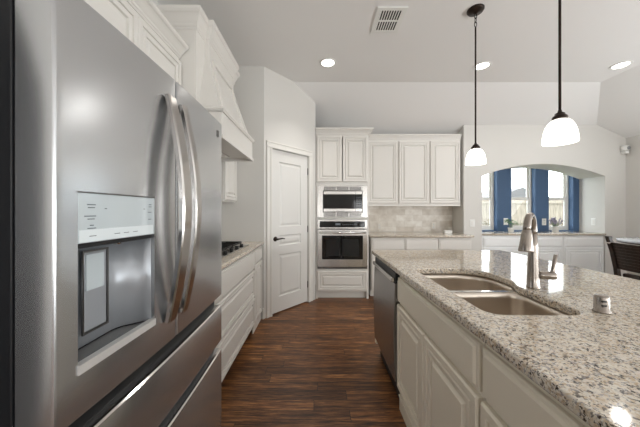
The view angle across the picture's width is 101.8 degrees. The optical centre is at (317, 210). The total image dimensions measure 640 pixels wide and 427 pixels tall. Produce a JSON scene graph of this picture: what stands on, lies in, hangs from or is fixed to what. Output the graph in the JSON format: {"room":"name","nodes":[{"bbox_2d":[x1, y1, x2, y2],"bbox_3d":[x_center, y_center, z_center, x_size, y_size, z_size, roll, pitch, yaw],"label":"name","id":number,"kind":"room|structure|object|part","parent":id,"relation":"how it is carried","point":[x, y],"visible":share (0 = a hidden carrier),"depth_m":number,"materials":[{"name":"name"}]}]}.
{"room":"kitchen","nodes":[
{"label":"kitchen","id":0,"kind":"room"},
{"bbox_2d":[221,67,263,318],"bbox_3d":[-0.968,-0.255,3.100,0.665,3.050,0.080,0,0,0],"label":"wall","id":1,"kind":"structure","parent":0,"point":[242,219],"depth_m":3.06,"materials":[{"name":"white paint"}]},
{"bbox_2d":[264,67,314,318],"bbox_3d":[-0.377,-0.255,3.437,0.110,3.050,0.908,0,0,41],"label":"wall","id":2,"kind":"structure","parent":0,"point":[289,112],"depth_m":3.33,"materials":[{"name":"white paint"}]},
{"bbox_2d":[266,140,312,317],"bbox_3d":[-0.349,0.215,3.386,0.099,2.110,0.803,0,0,41],"label":"door","id":3,"kind":"structure","parent":2,"relation":"in","point":[287,228],"depth_m":3.37,"materials":[{"name":"white paint"}]},
{"bbox_2d":[221,284,406,426],"bbox_3d":[1.800,1.330,-0.140,6.600,0.120,9.720,0,0,0],"label":"floor","id":4,"kind":"structure","parent":0,"point":[318,362],"depth_m":2.02,"materials":[{"name":"brown wood"}]},
{"bbox_2d":[0,0,221,426],"bbox_3d":[-0.863,0.392,0.997,0.815,1.757,0.930,0,0,0],"label":"refrigerator","id":5,"kind":"object","parent":4,"relation":"on","point":[110,169],"visible":1,"depth_m":0.67,"materials":[{"name":"silver metal"}]},
{"bbox_3d":[-0.550,0.016,0.713,0.029,0.116,0.259,0,0,2],"label":"control panel","id":6,"kind":"part","parent":5,"relation":"part of","materials":[{"name":"grey"}]},
{"bbox_3d":[-0.575,0.623,0.997,0.091,0.194,0.930,0,0,0],"label":"drawer","id":7,"kind":"part","parent":5,"relation":"part of","materials":[{"name":"silver metal"}]},
{"bbox_3d":[-0.491,-0.009,0.914,0.071,0.787,0.058,0,0,0],"label":"handle","id":8,"kind":"part","parent":5,"relation":"part of","materials":[{"name":"silver metal"}]},
{"bbox_3d":[-0.575,0.985,0.997,0.091,0.430,0.930,0,0,0],"label":"drawer","id":9,"kind":"part","parent":5,"relation":"part of","materials":[{"name":"silver metal"}]},
{"bbox_3d":[-0.490,-0.009,0.999,0.071,0.787,0.044,0,0,0],"label":"handle","id":10,"kind":"part","parent":5,"relation":"part of","materials":[{"name":"silver metal"}]},
{"bbox_3d":[-0.575,-0.009,1.219,0.091,0.955,0.486,0,0,0],"label":"door","id":11,"kind":"part","parent":5,"relation":"part of","materials":[{"name":"silver metal"}]},
{"bbox_2d":[214,251,254,382],"bbox_3d":[-0.971,0.830,2.084,0.643,0.880,1.192,0,0,0],"label":"base cabinet","id":12,"kind":"object","parent":4,"relation":"on","point":[237,299],"visible":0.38,"depth_m":2.06,"materials":[{"name":"white paint"}]},
{"bbox_3d":[-0.660,0.503,2.084,0.022,0.190,1.180,0,0,0],"label":"drawer","id":13,"kind":"part","parent":12,"relation":"part of","materials":[{"name":"white paint"}]},
{"bbox_3d":[-0.660,0.743,2.084,0.022,0.270,1.180,0,0,0],"label":"drawer","id":14,"kind":"part","parent":12,"relation":"part of","materials":[{"name":"white paint"}]},
{"bbox_3d":[-0.660,1.025,2.084,0.022,0.274,1.180,0,0,0],"label":"drawer","id":15,"kind":"part","parent":12,"relation":"part of","materials":[{"name":"white paint"}]},
{"bbox_2d":[221,241,263,269],"bbox_3d":[-0.965,0.372,2.270,0.665,0.032,1.572,0,0,0],"label":"countertop","id":16,"kind":"structure","parent":12,"relation":"on","point":[226,261],"depth_m":2.23,"materials":[{"name":"stone"}]},
{"bbox_2d":[221,241,248,258],"bbox_3d":[-0.970,0.334,2.250,0.510,0.044,0.900,0,0,0],"label":"cooktop","id":17,"kind":"object","parent":16,"relation":"in","point":[227,247],"visible":0.29,"depth_m":2.37,"materials":[{"name":"black metal"}]},
{"bbox_2d":[252,246,261,333],"bbox_3d":[-0.971,0.830,2.859,0.643,0.880,0.350,0,0,0],"label":"base cabinet","id":18,"kind":"object","parent":4,"relation":"on","point":[258,251],"visible":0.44,"depth_m":2.84,"materials":[{"name":"white paint"}]},
{"bbox_3d":[-0.673,1.222,2.859,0.022,0.097,0.350,0,0,0],"label":"skirting","id":19,"kind":"part","parent":18,"relation":"part of","materials":[{"name":"white paint"}]},
{"bbox_3d":[-0.660,0.481,2.859,0.022,0.147,0.338,0,0,0],"label":"drawer","id":20,"kind":"part","parent":18,"relation":"part of","materials":[{"name":"white paint"}]},
{"bbox_3d":[-0.660,0.864,2.859,0.022,0.597,0.338,0,0,0],"label":"door","id":21,"kind":"part","parent":18,"relation":"part of","materials":[{"name":"white paint"}]},
{"bbox_2d":[316,127,373,298],"bbox_3d":[0.384,0.041,4.092,0.831,2.458,0.786,0,0,0],"label":"tall cabinet","id":22,"kind":"object","parent":4,"relation":"on","point":[342,153],"visible":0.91,"depth_m":3.75,"materials":[{"name":"white paint"}]},
{"bbox_3d":[0.165,-0.752,3.753,0.358,0.660,0.022,0,0,0],"label":"door","id":23,"kind":"part","parent":22,"relation":"part of","materials":[{"name":"white paint"}]},
{"bbox_2d":[317,220,366,268],"bbox_3d":[0.350,0.481,4.000,0.717,0.703,0.647,0,0,0],"label":"wall oven","id":24,"kind":"object","parent":22,"relation":"in","point":[341,244],"visible":1,"depth_m":3.73,"materials":[{"name":"silver metal"}]},
{"bbox_3d":[0.350,0.193,3.753,0.717,0.125,0.022,0,0,0],"label":"control panel","id":25,"kind":"part","parent":24,"relation":"part of","materials":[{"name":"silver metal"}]},
{"bbox_3d":[0.350,0.308,3.702,0.677,0.025,0.051,0,0,0],"label":"handle","id":26,"kind":"part","parent":24,"relation":"part of","materials":[{"name":"silver metal"}]},
{"bbox_2d":[317,186,366,217],"bbox_3d":[0.350,-0.136,3.929,0.721,0.460,0.391,0,0,0],"label":"microwave","id":27,"kind":"object","parent":22,"relation":"in","point":[332,201],"visible":1,"depth_m":3.74,"materials":[{"name":"grey metal"}]},
{"bbox_3d":[0.309,-0.137,3.745,0.458,0.294,0.018,0,0,0],"label":"door","id":28,"kind":"part","parent":27,"relation":"part of","materials":[{"name":"black glass"}]},
{"bbox_3d":[0.586,-0.137,3.745,0.090,0.294,0.018,0,0,0],"label":"control panel","id":29,"kind":"part","parent":27,"relation":"part of","materials":[{"name":"black glass"}]},
{"bbox_3d":[0.350,1.006,3.753,0.715,0.283,0.022,0,0,0],"label":"drawer","id":30,"kind":"part","parent":22,"relation":"part of","materials":[{"name":"white paint"}]},
{"bbox_3d":[0.384,-1.146,3.909,0.831,0.084,0.421,0,0,0],"label":"crown","id":31,"kind":"part","parent":22,"relation":"part of","materials":[{"name":"white paint"}]},
{"bbox_3d":[0.536,-0.752,3.753,0.358,0.660,0.022,0,0,0],"label":"door","id":32,"kind":"part","parent":22,"relation":"part of","materials":[{"name":"white paint"}]},
{"bbox_2d":[373,257,399,396],"bbox_3d":[0.798,0.834,1.980,0.643,0.864,0.600,0,0,0],"label":"dishwasher","id":33,"kind":"object","parent":4,"relation":"on","point":[386,301],"visible":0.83,"depth_m":1.87,"materials":[{"name":"silver metal"}]},
{"bbox_3d":[0.488,0.449,1.980,0.023,0.030,0.580,0,0,0],"label":"handle","id":34,"kind":"part","parent":33,"relation":"part of","materials":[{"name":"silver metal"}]},
{"bbox_3d":[0.554,1.213,1.980,0.015,0.106,0.596,0,0,0],"label":"kick plate","id":35,"kind":"part","parent":33,"relation":"part of","materials":[{"name":"black plastic"}]},
{"bbox_2d":[369,237,404,295],"bbox_3d":[1.026,0.830,4.134,0.488,0.880,0.683,0,0,0],"label":"base cabinet","id":36,"kind":"object","parent":4,"relation":"on","point":[374,243],"visible":0.29,"depth_m":3.79,"materials":[{"name":"white paint"}]},
{"bbox_3d":[1.026,0.876,3.803,0.476,0.572,0.022,0,0,0],"label":"door","id":37,"kind":"part","parent":36,"relation":"part of","materials":[{"name":"white paint"}]},
{"bbox_3d":[1.026,0.494,3.803,0.476,0.172,0.022,0,0,0],"label":"drawer","id":38,"kind":"part","parent":36,"relation":"part of","materials":[{"name":"white paint"}]},
{"bbox_2d":[405,238,437,249],"bbox_3d":[1.516,0.830,4.134,0.488,0.880,0.683,0,0,0],"label":"base cabinet","id":39,"kind":"object","parent":4,"relation":"on","point":[410,243],"visible":0.1,"depth_m":3.79,"materials":[{"name":"white paint"}]},
{"bbox_2d":[397,274,511,426],"bbox_3d":[0.914,0.830,1.244,0.823,0.880,0.848,0,0,0],"label":"base cabinet","id":40,"kind":"object","parent":4,"relation":"on","point":[440,361],"visible":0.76,"depth_m":1.13,"materials":[{"name":"beige paint"}]},
{"bbox_3d":[0.526,1.222,1.244,0.022,0.097,0.848,0,0,0],"label":"skirting","id":41,"kind":"part","parent":40,"relation":"part of","materials":[{"name":"beige paint"}]},
{"bbox_3d":[0.513,0.856,1.454,0.022,0.528,0.415,0,0,0],"label":"door","id":42,"kind":"part","parent":40,"relation":"part of","materials":[{"name":"beige paint"}]},
{"bbox_3d":[0.513,0.498,1.244,0.022,0.153,0.836,0,0,0],"label":"drawer","id":43,"kind":"part","parent":40,"relation":"part of","materials":[{"name":"beige paint"}]},
{"bbox_3d":[0.513,0.856,1.034,0.022,0.528,0.415,0,0,0],"label":"door","id":44,"kind":"part","parent":40,"relation":"part of","materials":[{"name":"beige paint"}]},
{"bbox_2d":[438,238,470,249],"bbox_3d":[2.006,0.830,4.134,0.488,0.880,0.683,0,0,0],"label":"base cabinet","id":45,"kind":"object","parent":4,"relation":"on","point":[443,243],"visible":0.2,"depth_m":3.79,"materials":[{"name":"white paint"}]},
{"bbox_2d":[369,232,474,237],"bbox_3d":[1.537,0.372,4.130,1.550,0.032,0.711,0,0,0],"label":"countertop","id":46,"kind":"structure","parent":45,"relation":"on","point":[371,234],"depth_m":3.78,"materials":[{"name":"stone"}]},
{"bbox_2d":[482,235,521,254],"bbox_3d":[2.939,0.830,4.336,0.646,0.880,0.413,0,0,0],"label":"base cabinet","id":47,"kind":"object","parent":4,"relation":"on","point":[508,243],"visible":0.24,"depth_m":4.13,"materials":[{"name":"white paint"}]},
{"bbox_3d":[2.939,0.497,4.140,0.606,0.145,0.022,0,0,0],"label":"drawer","id":48,"kind":"part","parent":47,"relation":"part of","materials":[{"name":"white paint"}]},
{"bbox_3d":[2.939,0.874,4.140,0.606,0.577,0.022,0,0,0],"label":"door","id":49,"kind":"part","parent":47,"relation":"part of","materials":[{"name":"white paint"}]},
{"bbox_2d":[480,344,590,426],"bbox_3d":[0.914,0.830,0.321,0.823,0.880,0.990,0,0,0],"label":"base cabinet","id":50,"kind":"object","parent":4,"relation":"on","point":[513,399],"visible":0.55,"depth_m":0.67,"materials":[{"name":"beige paint"}]},
{"bbox_3d":[0.513,0.856,0.567,0.022,0.528,0.486,0,0,0],"label":"door","id":51,"kind":"part","parent":50,"relation":"part of","materials":[{"name":"beige paint"}]},
{"bbox_2d":[372,250,639,426],"bbox_3d":[1.073,0.372,1.087,1.173,0.032,2.575,0,0,0],"label":"countertop","id":52,"kind":"structure","parent":50,"relation":"on","point":[588,360],"depth_m":0.81,"materials":[{"name":"stone"}]},
{"bbox_2d":[423,274,568,314],"bbox_3d":[0.792,0.493,1.250,0.468,0.208,0.784,0,0,0],"label":"sink","id":53,"kind":"object","parent":52,"relation":"in","point":[489,295],"visible":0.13,"depth_m":1.25,"materials":[{"name":"silver metal"}]},
{"bbox_3d":[0.792,0.494,1.448,0.428,0.204,0.348,0,0,0],"label":"bowl","id":54,"kind":"part","parent":53,"relation":"part of","materials":[{"name":"silver metal"}]},
{"bbox_3d":[0.771,0.479,1.065,0.386,0.174,0.374,0,0,0],"label":"bowl","id":55,"kind":"part","parent":53,"relation":"part of","materials":[{"name":"silver metal"}]},
{"bbox_2d":[518,212,557,288],"bbox_3d":[0.958,0.180,1.161,0.244,0.350,0.098,0,0,-25],"label":"faucet","id":56,"kind":"object","parent":52,"relation":"on","point":[528,243],"visible":1,"depth_m":1.18,"materials":[{"name":"silver metal"}]},
{"bbox_3d":[1.045,0.254,1.186,0.077,0.116,0.038,0,0,22],"label":"lever","id":57,"kind":"part","parent":56,"relation":"part of","materials":[{"name":"silver metal"}]},
{"bbox_2d":[591,294,611,314],"bbox_3d":[1.000,0.326,0.917,0.049,0.059,0.048,0,0,0],"label":"air gap","id":58,"kind":"object","parent":52,"relation":"on","point":[601,303],"visible":1,"depth_m":0.90,"materials":[{"name":"silver metal"}]},
{"bbox_2d":[522,235,562,263],"bbox_3d":[3.589,0.830,4.336,0.646,0.880,0.413,0,0,0],"label":"base cabinet","id":59,"kind":"object","parent":4,"relation":"on","point":[548,245],"visible":0.23,"depth_m":4.13,"materials":[{"name":"white paint"}]},
{"bbox_3d":[3.589,0.874,4.140,0.606,0.577,0.022,0,0,0],"label":"door","id":60,"kind":"part","parent":59,"relation":"part of","materials":[{"name":"white paint"}]},
{"bbox_3d":[3.589,0.497,4.140,0.606,0.145,0.022,0,0,0],"label":"drawer","id":61,"kind":"part","parent":59,"relation":"part of","materials":[{"name":"white paint"}]},
{"bbox_2d":[563,235,603,271],"bbox_3d":[4.239,0.830,4.336,0.646,0.880,0.413,0,0,0],"label":"base cabinet","id":62,"kind":"object","parent":4,"relation":"on","point":[582,251],"visible":0.34,"depth_m":4.13,"materials":[{"name":"white paint"}]},
{"bbox_2d":[482,231,605,234],"bbox_3d":[3.590,0.372,4.333,1.952,0.032,0.430,0,0,0],"label":"countertop","id":63,"kind":"structure","parent":62,"relation":"on","point":[483,232],"depth_m":4.12,"materials":[{"name":"stone"}]},
{"bbox_2d":[504,219,517,231],"bbox_3d":[3.235,0.245,4.343,0.229,0.220,0.206,0,0,34],"label":"potted plant","id":64,"kind":"object","parent":63,"relation":"on","point":[510,229],"visible":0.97,"depth_m":4.34,"materials":[{"name":"green plant"}]},
{"bbox_2d":[548,217,562,231],"bbox_3d":[3.965,0.228,4.340,0.170,0.255,0.168,0,0,0],"label":"potted plant","id":65,"kind":"object","parent":63,"relation":"on","point":[553,222],"visible":0.99,"depth_m":4.32,"materials":[{"name":"purple plant"}]},
{"bbox_3d":[3.960,0.305,4.340,0.108,0.100,0.108,0,0,0],"label":"pot","id":66,"kind":"part","parent":65,"relation":"part of","materials":[{"name":"white ceramic"}]},
{"bbox_3d":[4.239,0.497,4.140,0.606,0.145,0.022,0,0,0],"label":"drawer","id":67,"kind":"part","parent":62,"relation":"part of","materials":[{"name":"white paint"}]},
{"bbox_3d":[4.239,0.874,4.140,0.606,0.577,0.022,0,0,0],"label":"door","id":68,"kind":"part","parent":62,"relation":"part of","materials":[{"name":"white paint"}]},
{"bbox_2d":[605,236,639,279],"bbox_3d":[3.168,0.760,2.330,0.614,1.020,0.538,0,0,0],"label":"dining chair","id":69,"kind":"object","parent":4,"relation":"on","point":[626,257],"visible":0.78,"depth_m":2.48,"materials":[{"name":"brown wood"}]},
{"bbox_3d":[2.950,0.760,2.580,0.178,1.020,0.034,0,0,0],"label":"leg","id":70,"kind":"part","parent":69,"relation":"part of","materials":[{"name":"brown wood"}]},
{"bbox_3d":[2.919,0.440,2.330,0.107,0.260,0.468,0,0,0],"label":"backrest","id":71,"kind":"part","parent":69,"relation":"part of","materials":[{"name":"brown wood"}]},
{"bbox_3d":[3.245,0.634,2.330,0.460,0.039,0.500,0,0,0],"label":"seat","id":72,"kind":"part","parent":69,"relation":"part of","materials":[{"name":"beige fabric"}]},
{"bbox_2d":[616,237,639,244],"bbox_3d":[4.220,0.810,3.000,1.030,0.920,1.030,0,0,0],"label":"dining table","id":73,"kind":"object","parent":4,"relation":"on","point":[628,240],"visible":1,"depth_m":3.19,"materials":[{"name":"white"}]},
{"bbox_2d":[315,141,315,283],"bbox_3d":[0.515,-0.255,4.560,3.630,3.050,0.120,0,0,0],"label":"wall","id":74,"kind":"structure","parent":0,"point":[315,141],"depth_m":4.50,"materials":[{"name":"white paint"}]},
{"bbox_2d":[377,223,381,229],"bbox_3d":[1.060,0.265,4.483,0.074,0.118,0.008,0,0,0],"label":"wall outlet","id":75,"kind":"object","parent":74,"relation":"attached to","point":[379,225],"visible":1,"depth_m":4.48,"materials":[{"name":"beige plastic"}]},
{"bbox_2d":[369,134,398,205],"bbox_3d":[1.035,-0.653,4.317,0.500,1.146,0.358,0,0,0],"label":"upper cabinet","id":76,"kind":"object","parent":74,"relation":"attached to","point":[383,148],"visible":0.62,"depth_m":4.16,"materials":[{"name":"white paint"}]},
{"bbox_3d":[1.035,-1.184,4.158,0.500,0.084,0.040,0,0,0],"label":"crown","id":77,"kind":"part","parent":76,"relation":"part of","materials":[{"name":"white paint"}]},
{"bbox_2d":[369,206,451,231],"bbox_3d":[1.542,0.129,4.494,1.554,0.453,0.012,0,0,0],"label":"backsplash","id":78,"kind":"structure","parent":74,"relation":"attached to","point":[392,218],"depth_m":4.49,"materials":[{"name":"tile"}]},
{"bbox_2d":[398,134,429,205],"bbox_3d":[1.536,-0.653,4.317,0.500,1.146,0.358,0,0,0],"label":"upper cabinet","id":79,"kind":"object","parent":74,"relation":"attached to","point":[413,149],"visible":0.86,"depth_m":4.16,"materials":[{"name":"white paint"}]},
{"bbox_3d":[1.536,-0.091,4.189,0.500,0.022,0.019,0,0,0],"label":"light rail","id":80,"kind":"part","parent":79,"relation":"part of","materials":[{"name":"white paint"}]},
{"bbox_3d":[1.536,-1.184,4.158,0.500,0.084,0.040,0,0,0],"label":"crown","id":81,"kind":"part","parent":79,"relation":"part of","materials":[{"name":"white paint"}]},
{"bbox_2d":[431,222,435,228],"bbox_3d":[1.990,0.255,4.483,0.074,0.118,0.008,0,0,0],"label":"wall outlet","id":82,"kind":"object","parent":74,"relation":"attached to","point":[433,224],"visible":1,"depth_m":4.48,"materials":[{"name":"beige plastic"}]},
{"bbox_2d":[429,134,461,205],"bbox_3d":[2.037,-0.653,4.317,0.500,1.146,0.358,0,0,0],"label":"upper cabinet","id":83,"kind":"object","parent":74,"relation":"attached to","point":[444,149],"visible":0.89,"depth_m":4.16,"materials":[{"name":"white paint"}]},
{"bbox_3d":[2.037,-0.091,4.189,0.500,0.022,0.019,0,0,0],"label":"light rail","id":84,"kind":"part","parent":83,"relation":"part of","materials":[{"name":"white paint"}]},
{"bbox_3d":[2.037,-1.184,4.158,0.500,0.084,0.040,0,0,0],"label":"crown","id":85,"kind":"part","parent":83,"relation":"part of","materials":[{"name":"white paint"}]},
{"bbox_2d":[157,0,639,140],"bbox_3d":[1.865,-1.427,-0.035,6.730,0.787,9.930,0,0,0],"label":"ceiling","id":86,"kind":"structure","parent":0,"point":[419,78],"depth_m":2.86,"materials":[{"name":"white paint"}]},
{"bbox_2d":[320,58,335,67],"bbox_3d":[0.114,-1.695,2.980,0.188,0.008,0.188,0,0,0],"label":"recessed light","id":87,"kind":"object","parent":86,"relation":"in","point":[326,62],"visible":1,"depth_m":2.97,"materials":[{"name":"white plastic"}]},
{"bbox_2d":[370,7,407,32],"bbox_3d":[0.624,-1.695,2.317,0.254,0.010,0.314,0,0,0],"label":"ceiling vent","id":88,"kind":"object","parent":86,"relation":"in","point":[387,19],"visible":1,"depth_m":2.30,"materials":[{"name":"white plastic"}]},
{"bbox_2d":[465,3,485,165],"bbox_3d":[1.330,-1.047,2.195,0.154,1.306,0.154,0,0,0],"label":"pendant lamp","id":89,"kind":"object","parent":86,"relation":"hanging from","point":[476,156],"visible":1,"depth_m":2.17,"materials":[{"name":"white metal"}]},
{"bbox_3d":[1.330,-1.062,2.195,0.013,0.977,0.012,0,0,0],"label":"rod","id":90,"kind":"part","parent":89,"relation":"part of","materials":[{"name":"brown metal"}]},
{"bbox_3d":[1.330,-0.459,2.195,0.154,0.130,0.154,0,0,0],"label":"lamp shade","id":91,"kind":"part","parent":89,"relation":"part of","materials":[{"name":"white glass"}]},
{"bbox_2d":[473,61,491,70],"bbox_3d":[1.920,-1.695,3.045,0.188,0.008,0.188,0,0,0],"label":"recessed light","id":92,"kind":"object","parent":86,"relation":"in","point":[482,65],"visible":0.93,"depth_m":3.03,"materials":[{"name":"white"}]},
{"bbox_2d":[542,0,579,146],"bbox_3d":[1.330,-1.036,1.430,0.154,1.326,0.154,0,0,0],"label":"pendant lamp","id":93,"kind":"object","parent":86,"relation":"hanging from","point":[561,130],"visible":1,"depth_m":1.42,"materials":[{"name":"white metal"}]},
{"bbox_3d":[1.330,-1.052,1.430,0.013,0.998,0.012,0,0,0],"label":"rod","id":94,"kind":"part","parent":93,"relation":"part of","materials":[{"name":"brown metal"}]},
{"bbox_3d":[1.330,-0.438,1.430,0.154,0.130,0.154,0,0,0],"label":"lamp shade","id":95,"kind":"part","parent":93,"relation":"part of","materials":[{"name":"white glass"}]},
{"bbox_2d":[609,61,633,69],"bbox_3d":[3.530,-1.695,3.030,0.188,0.008,0.188,0,0,0],"label":"recessed light","id":96,"kind":"object","parent":86,"relation":"in","point":[623,64],"visible":1,"depth_m":3.03,"materials":[{"name":"white"}]},
{"bbox_2d":[452,125,625,276],"bbox_3d":[3.610,-0.255,4.345,2.580,3.050,0.410,0,0,0],"label":"wall","id":97,"kind":"structure","parent":0,"point":[597,160],"depth_m":4.14,"materials":[{"name":"white paint"}]},
{"bbox_2d":[470,220,474,226],"bbox_3d":[2.455,0.195,4.134,0.074,0.118,0.010,0,0,0],"label":"light switch","id":98,"kind":"object","parent":97,"relation":"attached to","point":[472,222],"visible":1,"depth_m":4.13,"materials":[{"name":"white plastic"}]},
{"bbox_2d":[482,168,578,230],"bbox_3d":[3.640,-0.255,4.625,2.620,3.050,0.149,0,0,0],"label":"wall","id":99,"kind":"structure","parent":97,"relation":"in","point":[539,177],"depth_m":4.55,"materials":[{"name":"blue paint"}]},
{"bbox_2d":[482,172,493,229],"bbox_3d":[2.933,-0.255,4.660,0.405,1.190,0.050,0,0,0],"label":"window","id":100,"kind":"structure","parent":99,"relation":"attached to","point":[490,198],"depth_m":4.64,"materials":[{"name":"white paint"}]},
{"bbox_2d":[511,168,530,229],"bbox_3d":[3.595,-0.255,4.660,0.420,1.190,0.050,0,0,0],"label":"window","id":101,"kind":"structure","parent":99,"relation":"attached to","point":[528,170],"depth_m":4.64,"materials":[{"name":"white paint"}]},
{"bbox_2d":[549,174,567,229],"bbox_3d":[4.253,-0.255,4.660,0.425,1.190,0.050,0,0,0],"label":"window","id":102,"kind":"structure","parent":99,"relation":"attached to","point":[564,198],"depth_m":4.64,"materials":[{"name":"white paint"}]},
{"bbox_2d":[591,218,595,225],"bbox_3d":[4.564,0.180,4.310,0.010,0.118,0.074,0,0,0],"label":"light switch","id":103,"kind":"object","parent":97,"relation":"attached to","point":[593,220],"visible":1,"depth_m":4.30,"materials":[{"name":"white plastic"}]},
{"bbox_2d":[620,145,630,153],"bbox_3d":[4.840,-0.969,4.093,0.100,0.127,0.112,0,0,0],"label":"sensor","id":104,"kind":"object","parent":97,"relation":"attached to","point":[624,149],"visible":1,"depth_m":4.07,"materials":[{"name":"white plastic"}]},
{"bbox_2d":[626,135,639,272],"bbox_3d":[4.975,-0.255,-0.170,0.150,3.050,9.660,0,0,0],"label":"wall","id":105,"kind":"structure","parent":0,"point":[633,157],"depth_m":4.04,"materials":[{"name":"white paint"}]},
{"bbox_3d":[-1.375,-0.255,-0.190,0.150,3.050,9.620,0,0,0],"label":"wall","id":106,"kind":"structure","parent":0,"visible":0},
{"bbox_2d":[84,0,188,84],"bbox_3d":[-1.100,-0.839,1.125,0.392,0.617,1.382,0,0,0],"label":"upper cabinet","id":107,"kind":"object","parent":106,"relation":"attached to","point":[141,22],"visible":0.3,"depth_m":1.45,"materials":[{"name":"white paint"}]},
{"bbox_3d":[-0.958,-0.788,1.157,0.022,0.493,0.428,0,0,0],"label":"door","id":108,"kind":"part","parent":107,"relation":"part of","materials":[{"name":"white paint"}]},
{"bbox_3d":[-1.100,-1.105,1.125,0.392,0.084,1.382,0,0,0],"label":"crown","id":109,"kind":"part","parent":107,"relation":"part of","materials":[{"name":"white paint"}]},
{"bbox_3d":[-0.958,-0.788,1.593,0.022,0.493,0.431,0,0,0],"label":"door","id":110,"kind":"part","parent":107,"relation":"part of","materials":[{"name":"white paint"}]},
{"bbox_2d":[156,5,253,160],"bbox_3d":[-0.975,-0.958,2.228,0.645,0.903,0.903,0,0,0],"label":"range hood","id":111,"kind":"object","parent":106,"relation":"attached to","point":[209,69],"visible":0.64,"depth_m":1.92,"materials":[{"name":"white paint"}]},
{"bbox_3d":[-1.033,-1.342,2.228,0.526,0.134,0.903,0,0,0],"label":"crown","id":112,"kind":"part","parent":111,"relation":"part of","materials":[{"name":"white paint"}]},
{"bbox_3d":[-0.974,-0.713,2.228,0.644,0.034,0.868,0,0,0],"label":"mantle moulding","id":113,"kind":"part","parent":111,"relation":"part of","materials":[{"name":"white paint"}]},
{"bbox_3d":[-0.748,-0.941,2.228,0.144,0.444,0.677,0,0,0],"label":"panel moulding","id":114,"kind":"part","parent":111,"relation":"part of","materials":[{"name":"white paint"}]},
{"bbox_3d":[-0.977,-0.521,2.228,0.638,0.030,0.856,0,0,0],"label":"moulding","id":115,"kind":"part","parent":111,"relation":"part of","materials":[{"name":"white paint"}]},
{"bbox_2d":[221,161,236,201],"bbox_3d":[-1.121,-0.615,2.858,0.348,1.030,0.392,0,0,0],"label":"upper cabinet","id":116,"kind":"object","parent":106,"relation":"attached to","point":[228,168],"visible":0.28,"depth_m":2.79,"materials":[{"name":"white paint"}]},
{"label":"outside","id":117,"kind":"structure","parent":0,"visible":0},
{"bbox_3d":[16.000,1.470,22.450,48.000,0.200,35.100,0,0,0],"label":"ground","id":118,"kind":"structure","parent":117,"visible":0},
{"bbox_2d":[482,187,525,196],"bbox_3d":[17.200,-0.305,25.500,5.600,3.350,7.400,0,0,0],"label":"house","id":119,"kind":"structure","parent":118,"relation":"on","point":[515,192],"depth_m":21.80,"materials":[{"name":"brick"}]},
{"bbox_2d":[482,200,562,225],"bbox_3d":[6.400,0.510,7.985,8.400,1.720,0.070,0,0,0],"label":"fence","id":120,"kind":"object","parent":118,"relation":"on","point":[518,207],"visible":0.02,"depth_m":8.00,"materials":[{"name":"brown wood"}]}
]}

